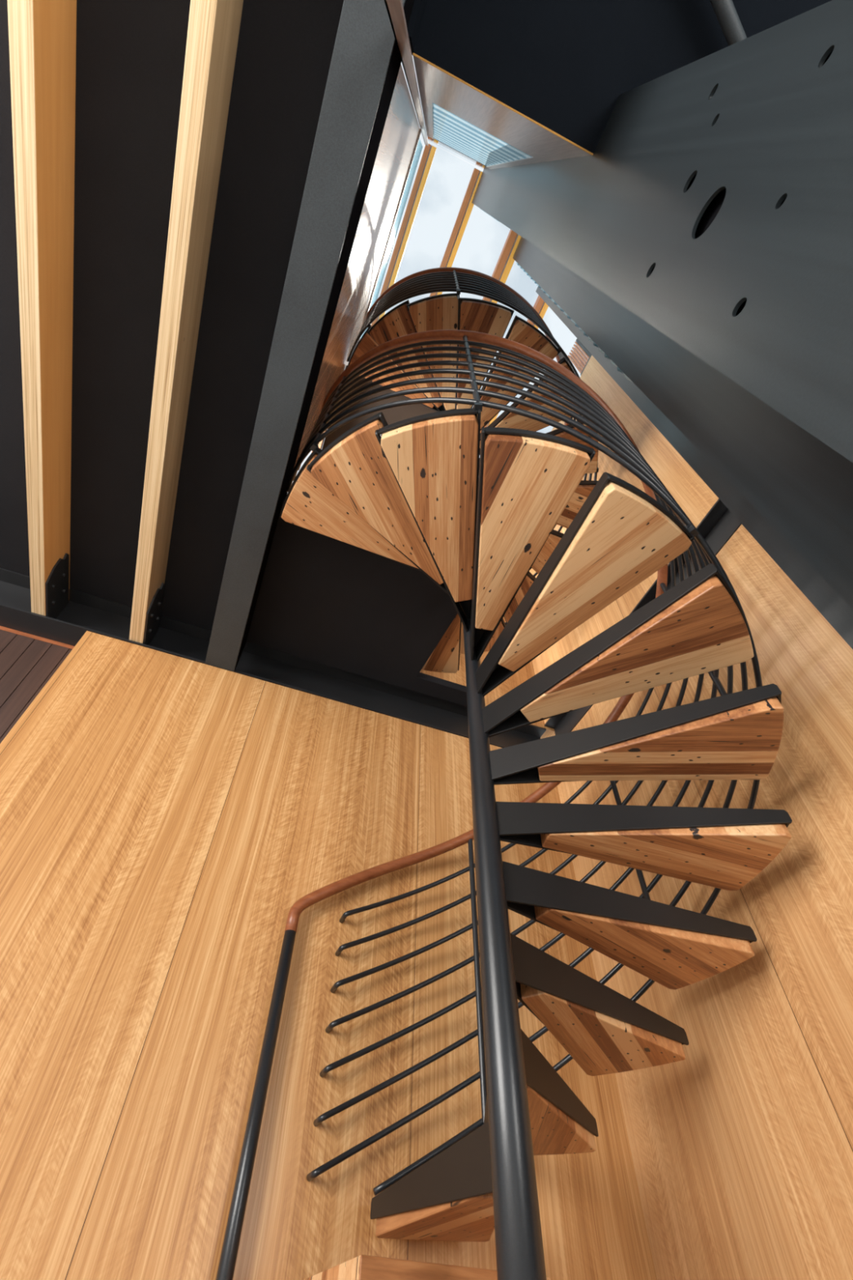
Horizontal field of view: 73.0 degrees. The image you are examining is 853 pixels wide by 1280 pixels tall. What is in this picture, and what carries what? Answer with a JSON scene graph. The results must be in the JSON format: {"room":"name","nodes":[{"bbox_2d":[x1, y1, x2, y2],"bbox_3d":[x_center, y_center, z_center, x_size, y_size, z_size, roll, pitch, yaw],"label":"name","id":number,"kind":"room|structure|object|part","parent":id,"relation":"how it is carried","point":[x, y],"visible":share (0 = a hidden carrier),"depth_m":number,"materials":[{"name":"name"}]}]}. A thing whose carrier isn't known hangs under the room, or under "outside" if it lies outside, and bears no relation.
{"room":"spiral stairwell","nodes":[
{"label":"spiral stairwell","id":0,"kind":"room"},
{"bbox_2d":[0,629,72,743],"bbox_3d":[-3.151,0.422,1.484,3.136,2.600,0.020,18,-53,-13],"label":"wall","id":1,"kind":"structure","parent":0,"point":[27,664],"depth_m":2.65,"materials":[{"name":"brown wood"}]},
{"bbox_2d":[0,626,74,648],"bbox_3d":[-3.215,0.346,1.597,3.350,2.870,0.090,18,-53,-13],"label":"trim","id":2,"kind":"structure","parent":1,"relation":"attached to","point":[2,628],"depth_m":2.80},
{"bbox_2d":[0,617,657,1279],"bbox_3d":[-0.429,0.269,3.273,2.653,5.640,0.130,18,-53,-13],"label":"wall","id":3,"kind":"structure","parent":0,"point":[164,817],"depth_m":1.95,"materials":[{"name":"brown wood"}]},
{"bbox_2d":[0,568,546,747],"bbox_3d":[-2.005,-0.186,2.840,5.842,0.252,0.145,18,-53,-13],"label":"beam","id":4,"kind":"structure","parent":3,"relation":"attached to","point":[84,612],"depth_m":3.10,"materials":[{"name":"black metal"}]},
{"bbox_2d":[246,496,466,706],"bbox_3d":[-0.175,-0.122,3.001,1.350,0.050,0.870,18,-53,-13],"label":"ceiling","id":5,"kind":"structure","parent":0,"point":[322,599],"depth_m":2.95,"materials":[{"name":"black paint"}]},
{"bbox_2d":[293,64,420,467],"bbox_3d":[-0.539,-1.920,3.724,0.056,3.200,2.420,18,-53,-13],"label":"wall","id":6,"kind":"structure","parent":0,"point":[402,128],"depth_m":2.81,"materials":[{"name":"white paint"}]},
{"bbox_2d":[356,128,422,344],"bbox_3d":[-0.490,-2.917,4.987,0.015,0.060,2.420,18,-53,-13],"label":"trim","id":7,"kind":"structure","parent":6,"relation":"attached to","point":[420,130],"depth_m":4.61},
{"bbox_2d":[321,364,436,450],"bbox_3d":[-0.322,-1.631,4.793,0.990,0.050,0.895,18,-53,-13],"label":"ceiling","id":8,"kind":"structure","parent":0,"point":[393,415],"depth_m":4.61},
{"bbox_2d":[371,143,436,326],"bbox_3d":[-0.527,-4.516,7.513,0.125,0.160,3.150,18,-53,-13],"label":"rafter","id":9,"kind":"object","parent":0,"point":[429,151],"visible":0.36,"depth_m":6.95,"materials":[{"name":"wood"}]},
{"bbox_2d":[0,0,831,630],"bbox_3d":[-0.112,-2.410,1.408,7.400,0.350,6.250,18,-53,-13],"label":"ceiling","id":10,"kind":"structure","parent":0,"point":[131,54],"depth_m":1.96,"materials":[{"name":"black paint"}]},
{"bbox_2d":[7,0,76,618],"bbox_3d":[-0.720,-2.367,1.077,0.080,0.235,6.175,18,-53,-13],"label":"joist","id":11,"kind":"object","parent":10,"relation":"attached to","point":[42,33],"visible":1,"depth_m":1.92,"materials":[{"name":"beige wood"}]},
{"bbox_2d":[128,0,243,644],"bbox_3d":[-0.307,-2.236,1.177,0.082,0.235,6.175,18,-53,-13],"label":"joist","id":12,"kind":"object","parent":10,"relation":"attached to","point":[214,25],"visible":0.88,"depth_m":1.92,"materials":[{"name":"beige wood"}]},
{"bbox_2d":[204,0,414,671],"bbox_3d":[0.073,-2.148,1.296,0.148,0.348,6.160,18,-53,-13],"label":"steel beam","id":13,"kind":"structure","parent":10,"relation":"attached to","point":[366,62],"depth_m":1.90,"materials":[{"name":"black metal"}]},
{"bbox_2d":[384,0,428,146],"bbox_3d":[-0.028,-3.284,3.616,0.040,7.350,0.044,18,-53,-13],"label":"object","id":14,"kind":"object","parent":13,"relation":"attached to","point":[394,8],"visible":1,"depth_m":1.61,"materials":[{"name":"grey metal"}]},
{"bbox_2d":[709,0,746,45],"bbox_3d":[0.793,-2.069,1.701,0.048,0.048,1.504,-35,-60,25],"label":"pipe","id":15,"kind":"object","parent":10,"relation":"attached to","point":[725,11],"visible":0.18,"depth_m":1.79,"materials":[{"name":"grey metal"}]},
{"bbox_2d":[413,55,591,162],"bbox_3d":[0.283,-2.218,2.451,0.685,1.234,0.018,18,-53,-13],"label":"wall","id":16,"kind":"structure","parent":0,"point":[435,86],"depth_m":2.32,"materials":[{"name":"grey paint"}]},
{"bbox_2d":[426,135,488,169],"bbox_3d":[0.331,-5.170,6.136,0.685,1.150,0.004,18,-53,-13],"label":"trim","id":17,"kind":"structure","parent":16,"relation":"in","point":[434,141],"depth_m":6.05,"materials":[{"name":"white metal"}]},
{"bbox_2d":[420,96,542,168],"bbox_3d":[0.308,-3.710,4.309,0.685,3.530,0.020,18,-53,-13],"label":"trim","id":18,"kind":"structure","parent":16,"relation":"attached to","point":[427,105],"depth_m":3.73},
{"bbox_2d":[413,52,593,155],"bbox_3d":[0.274,-1.826,1.973,0.685,0.006,0.006,18,-53,-13],"label":"trim","id":19,"kind":"structure","parent":16,"relation":"attached to","point":[414,54],"depth_m":1.97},
{"bbox_2d":[480,295,548,433],"bbox_3d":[1.174,-3.744,8.110,0.150,0.160,2.600,18,-53,-13],"label":"rafter","id":20,"kind":"object","parent":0,"point":[540,306],"visible":0.02,"depth_m":7.55,"materials":[{"name":"wood"}]},
{"bbox_2d":[528,355,852,1279],"bbox_3d":[1.063,0.006,3.042,0.060,5.640,1.622,18,-53,-13],"label":"wall","id":21,"kind":"structure","parent":0,"point":[741,1146],"depth_m":1.77,"materials":[{"name":"brown wood"}]},
{"bbox_2d":[568,338,591,375],"bbox_3d":[1.350,-2.485,5.066,0.030,0.640,0.170,18,-53,-13],"label":"slatted screen","id":22,"kind":"object","parent":21,"relation":"on","point":[579,361],"visible":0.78,"depth_m":5.05,"materials":[{"name":"brown wood"}]},
{"bbox_3d":[1.350,-2.485,5.066,0.030,0.640,0.170,18,-53,-13],"label":"frame","id":23,"kind":"part","parent":22,"relation":"part of","materials":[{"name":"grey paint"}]},
{"bbox_2d":[544,498,741,735],"bbox_3d":[1.066,0.028,3.019,0.075,0.243,1.623,18,-53,-13],"label":"trim","id":24,"kind":"structure","parent":21,"relation":"attached to","point":[719,524],"depth_m":2.73,"materials":[{"name":"black metal"}]},
{"bbox_3d":[0.096,-0.417,-0.964,9.500,0.100,8.200,18,-53,-13],"label":"floor","id":25,"kind":"structure","parent":0,"visible":0},
{"bbox_2d":[303,1254,550,1279],"bbox_3d":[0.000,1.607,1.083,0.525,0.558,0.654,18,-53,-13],"label":"stair tread","id":26,"kind":"object","parent":25,"relation":"on","point":[362,1267],"visible":0.87,"depth_m":1.10,"materials":[{"name":"brown wood"}]},
{"bbox_2d":[215,266,791,1279],"bbox_3d":[0.251,-0.559,2.982,1.668,6.237,1.796,-6,-52,6],"label":"spiral staircase","id":27,"kind":"structure","parent":25,"relation":"on","point":[410,492],"depth_m":1.72,"materials":[{"name":"brown wood"}]},
{"bbox_3d":[-0.496,1.488,1.530,0.041,1.395,0.041,18,-53,-13],"label":"newel post","id":28,"kind":"part","parent":27,"relation":"part of","materials":[{"name":"black metal"}]},
{"bbox_3d":[-0.438,-1.084,2.679,0.022,0.998,0.022,18,-53,-13],"label":"balustrade post","id":29,"kind":"part","parent":27,"relation":"part of","materials":[{"name":"black metal"}]},
{"bbox_3d":[-0.167,-0.522,2.446,0.850,0.110,0.341,18,-53,-13],"label":"tread frame","id":30,"kind":"part","parent":27,"relation":"part of","materials":[{"name":"black metal"}]},
{"bbox_3d":[-0.022,-0.494,2.236,0.850,0.110,0.341,38,-60,-26],"label":"tread frame","id":31,"kind":"part","parent":27,"relation":"part of","materials":[{"name":"black metal"}]},
{"bbox_3d":[-0.137,-1.991,4.268,0.850,0.110,0.341,19,-53,-14],"label":"tread frame","id":32,"kind":"part","parent":27,"relation":"part of","materials":[{"name":"black metal"}]},
{"bbox_3d":[0.010,-1.961,4.059,0.341,0.110,0.850,-37,-61,26],"label":"tread frame","id":33,"kind":"part","parent":27,"relation":"part of","materials":[{"name":"black metal"}]},
{"bbox_3d":[0.154,-0.415,2.066,0.341,0.110,0.850,-18,-54,15],"label":"tread frame","id":34,"kind":"part","parent":27,"relation":"part of","materials":[{"name":"black metal"}]},
{"bbox_3d":[0.008,1.312,1.377,0.341,0.110,0.850,0,-51,1],"label":"tread frame","id":35,"kind":"part","parent":27,"relation":"part of","materials":[{"name":"black metal"}]},
{"bbox_3d":[0.186,-1.880,3.890,0.341,0.110,0.850,-17,-54,14],"label":"tread frame","id":36,"kind":"part","parent":27,"relation":"part of","materials":[{"name":"black metal"}]},
{"bbox_3d":[0.208,-2.526,4.053,0.022,0.998,0.022,18,-53,-13],"label":"balustrade post","id":37,"kind":"part","parent":27,"relation":"part of","materials":[{"name":"black metal"}]},
{"bbox_3d":[0.026,-0.154,3.200,0.341,0.110,0.850,0,-51,1],"label":"tread frame","id":38,"kind":"part","parent":27,"relation":"part of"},
{"bbox_3d":[0.297,-1.579,4.221,1.576,2.256,1.771,-13,-53,11],"label":"balustrade rod","id":39,"kind":"part","parent":27,"relation":"part of","materials":[{"name":"black metal"}]},
{"bbox_3d":[0.314,-1.552,4.179,1.564,3.125,1.796,-14,-53,11],"label":"handrail","id":40,"kind":"part","parent":27,"relation":"part of","materials":[{"name":"brown wood"}]},
{"bbox_3d":[0.300,-1.731,4.411,1.576,2.256,1.771,-13,-53,11],"label":"balustrade rod","id":41,"kind":"part","parent":27,"relation":"part of","materials":[{"name":"black metal"}]},
{"bbox_3d":[0.296,-1.502,4.126,1.576,2.256,1.771,-13,-53,11],"label":"balustrade rod","id":42,"kind":"part","parent":27,"relation":"part of","materials":[{"name":"black metal"}]},
{"bbox_3d":[0.295,-1.426,4.032,1.576,2.256,1.771,-13,-53,11],"label":"balustrade rod","id":43,"kind":"part","parent":27,"relation":"part of","materials":[{"name":"black metal"}]},
{"bbox_3d":[0.299,-1.655,4.316,1.576,2.256,1.771,-13,-53,11],"label":"balustrade rod","id":44,"kind":"part","parent":27,"relation":"part of","materials":[{"name":"black metal"}]},
{"bbox_3d":[0.293,-1.350,3.937,1.576,2.256,1.771,-13,-53,11],"label":"balustrade rod","id":45,"kind":"part","parent":27,"relation":"part of","materials":[{"name":"black metal"}]},
{"bbox_3d":[0.170,-1.061,2.228,0.022,0.998,0.022,18,-53,-13],"label":"balustrade post","id":46,"kind":"part","parent":27,"relation":"part of","materials":[{"name":"black metal"}]},
{"bbox_3d":[0.292,-1.274,3.842,1.576,2.256,1.771,-13,-53,11],"label":"balustrade rod","id":47,"kind":"part","parent":27,"relation":"part of","materials":[{"name":"black metal"}]},
{"bbox_3d":[0.291,-1.198,3.747,1.576,2.256,1.771,-13,-53,11],"label":"balustrade rod","id":48,"kind":"part","parent":27,"relation":"part of","materials":[{"name":"black metal"}]},
{"bbox_3d":[0.183,-0.256,2.617,1.796,2.496,1.794,18,-53,-13],"label":"handrail","id":49,"kind":"part","parent":27,"relation":"part of","materials":[{"name":"brown wood"}]},
{"bbox_3d":[0.191,1.202,2.197,0.022,0.998,0.022,18,-53,-13],"label":"balustrade post","id":50,"kind":"part","parent":27,"relation":"part of","materials":[{"name":"black metal"}]},
{"bbox_3d":[0.365,-1.743,3.767,0.341,0.110,0.850,1,-51,0],"label":"tread frame","id":51,"kind":"part","parent":27,"relation":"part of","materials":[{"name":"black metal"}]},
{"bbox_3d":[0.269,-0.257,2.580,1.588,2.265,1.770,-12,-52,10],"label":"balustrade rod","id":52,"kind":"part","parent":27,"relation":"part of","materials":[{"name":"black metal"}]},
{"bbox_3d":[0.268,-0.181,2.485,1.588,2.265,1.770,-12,-52,10],"label":"balustrade rod","id":53,"kind":"part","parent":27,"relation":"part of","materials":[{"name":"black metal"}]},
{"bbox_3d":[0.209,-0.244,3.356,0.341,0.110,0.850,-18,-54,14],"label":"tread frame","id":54,"kind":"part","parent":27,"relation":"part of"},
{"bbox_3d":[0.267,-0.105,2.390,1.588,2.265,1.770,-12,-52,10],"label":"balustrade rod","id":55,"kind":"part","parent":27,"relation":"part of","materials":[{"name":"black metal"}]},
{"bbox_3d":[0.266,-0.029,2.296,1.588,2.265,1.770,-12,-52,10],"label":"balustrade rod","id":56,"kind":"part","parent":27,"relation":"part of","materials":[{"name":"black metal"}]},
{"bbox_3d":[0.264,0.047,2.201,1.588,2.265,1.770,-12,-52,10],"label":"balustrade rod","id":57,"kind":"part","parent":27,"relation":"part of","materials":[{"name":"black metal"}]},
{"bbox_3d":[0.263,0.123,2.106,1.588,2.265,1.770,-12,-52,10],"label":"balustrade rod","id":58,"kind":"part","parent":27,"relation":"part of","materials":[{"name":"black metal"}]},
{"bbox_3d":[0.520,-1.555,3.685,0.341,0.110,0.850,18,-53,-14],"label":"tread frame","id":59,"kind":"part","parent":27,"relation":"part of","materials":[{"name":"black metal"}]},
{"bbox_3d":[0.389,-0.390,3.468,0.850,0.110,0.341,38,-60,-26],"label":"tread frame","id":60,"kind":"part","parent":27,"relation":"part of","materials":[{"name":"black metal"}]},
{"bbox_3d":[0.262,0.200,2.011,1.588,2.265,1.770,-12,-52,10],"label":"balustrade rod","id":61,"kind":"part","parent":27,"relation":"part of","materials":[{"name":"black metal"}]},
{"bbox_3d":[0.294,0.224,1.936,1.507,2.168,1.771,-19,-54,15],"label":"balustrade rod","id":62,"kind":"part","parent":27,"relation":"part of","materials":[{"name":"black metal"}]},
{"bbox_3d":[0.625,-1.326,3.637,0.850,0.110,0.341,-38,-61,27],"label":"tread frame","id":63,"kind":"part","parent":27,"relation":"part of","materials":[{"name":"black metal"}]},
{"bbox_3d":[0.334,-0.281,1.940,0.341,0.110,0.850,0,-51,1],"label":"tread frame","id":64,"kind":"part","parent":27,"relation":"part of","materials":[{"name":"black metal"}]},
{"bbox_3d":[0.666,-1.074,3.608,0.850,0.110,0.341,-17,-54,14],"label":"tread frame","id":65,"kind":"part","parent":27,"relation":"part of","materials":[{"name":"black metal"}]},
{"bbox_3d":[0.192,1.220,1.531,0.341,0.110,0.850,-18,-54,15],"label":"tread frame","id":66,"kind":"part","parent":27,"relation":"part of","materials":[{"name":"black metal"}]},
{"bbox_3d":[0.539,-0.586,3.539,0.850,0.110,0.341,18,-53,-13],"label":"tread frame","id":67,"kind":"part","parent":27,"relation":"part of","materials":[{"name":"black metal"}]},
{"bbox_3d":[0.489,-0.094,1.857,0.341,0.110,0.850,18,-53,-13],"label":"tread frame","id":68,"kind":"part","parent":27,"relation":"part of","materials":[{"name":"black metal"}]},
{"bbox_3d":[0.636,-0.820,3.581,0.850,0.110,0.341,0,-51,0],"label":"tread frame","id":69,"kind":"part","parent":27,"relation":"part of","materials":[{"name":"black metal"}]},
{"bbox_3d":[0.371,1.072,1.641,0.850,0.110,0.341,37,-60,-25],"label":"tread frame","id":70,"kind":"part","parent":27,"relation":"part of","materials":[{"name":"black metal"}]},
{"bbox_3d":[0.598,0.134,1.808,0.341,0.110,0.850,37,-60,-26],"label":"tread frame","id":71,"kind":"part","parent":27,"relation":"part of","materials":[{"name":"black metal"}]},
{"bbox_3d":[0.519,0.874,1.711,0.850,0.110,0.341,18,-53,-13],"label":"tread frame","id":72,"kind":"part","parent":27,"relation":"part of","materials":[{"name":"black metal"}]},
{"bbox_3d":[0.804,0.770,2.304,0.022,0.998,0.022,18,-53,-13],"label":"balustrade post","id":73,"kind":"part","parent":27,"relation":"part of","materials":[{"name":"black metal"}]},
{"bbox_3d":[0.641,0.385,1.778,0.850,0.110,0.341,-18,-54,15],"label":"tread frame","id":74,"kind":"part","parent":27,"relation":"part of","materials":[{"name":"black metal"}]},
{"bbox_3d":[0.614,0.639,1.752,0.850,0.110,0.341,0,-51,1],"label":"tread frame","id":75,"kind":"part","parent":27,"relation":"part of","materials":[{"name":"black metal"}]},
{"bbox_3d":[0.786,-0.641,2.095,0.022,0.998,0.022,18,-53,-13],"label":"balustrade post","id":76,"kind":"part","parent":27,"relation":"part of","materials":[{"name":"black metal"}]},
{"bbox_3d":[1.049,0.062,2.194,0.022,0.998,0.022,18,-53,-13],"label":"balustrade post","id":77,"kind":"part","parent":27,"relation":"part of","materials":[{"name":"black metal"}]},
{"bbox_2d":[471,0,852,462],"bbox_3d":[0.610,-2.526,3.183,0.070,9.020,0.488,18,-53,-13],"label":"wall","id":78,"kind":"structure","parent":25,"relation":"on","point":[713,202],"depth_m":1.00,"materials":[{"name":"grey metal"}]},
{"bbox_2d":[429,168,482,296],"bbox_3d":[0.036,-4.337,7.649,0.131,0.160,3.150,18,-53,-13],"label":"rafter","id":79,"kind":"object","parent":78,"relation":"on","point":[466,207],"visible":0.29,"depth_m":6.98,"materials":[{"name":"wood"}]},
{"bbox_2d":[512,236,852,608],"bbox_3d":[1.250,-2.346,3.319,0.025,9.020,1.164,18,-53,-13],"label":"beam","id":80,"kind":"structure","parent":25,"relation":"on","point":[802,486],"depth_m":1.94,"materials":[{"name":"grey metal"}]},
{"bbox_2d":[482,229,520,303],"bbox_3d":[0.615,-4.026,7.890,0.174,0.160,2.850,18,-53,-13],"label":"rafter","id":81,"kind":"object","parent":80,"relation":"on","point":[505,261],"visible":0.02,"depth_m":7.22,"materials":[{"name":"wood"}]},
{"bbox_2d":[535,285,852,648],"bbox_3d":[1.622,-2.138,3.481,0.032,9.020,1.377,18,-53,-13],"label":"steel beam","id":82,"kind":"structure","parent":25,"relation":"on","point":[824,598],"depth_m":2.48,"materials":[{"name":"grey metal"}]}
]}

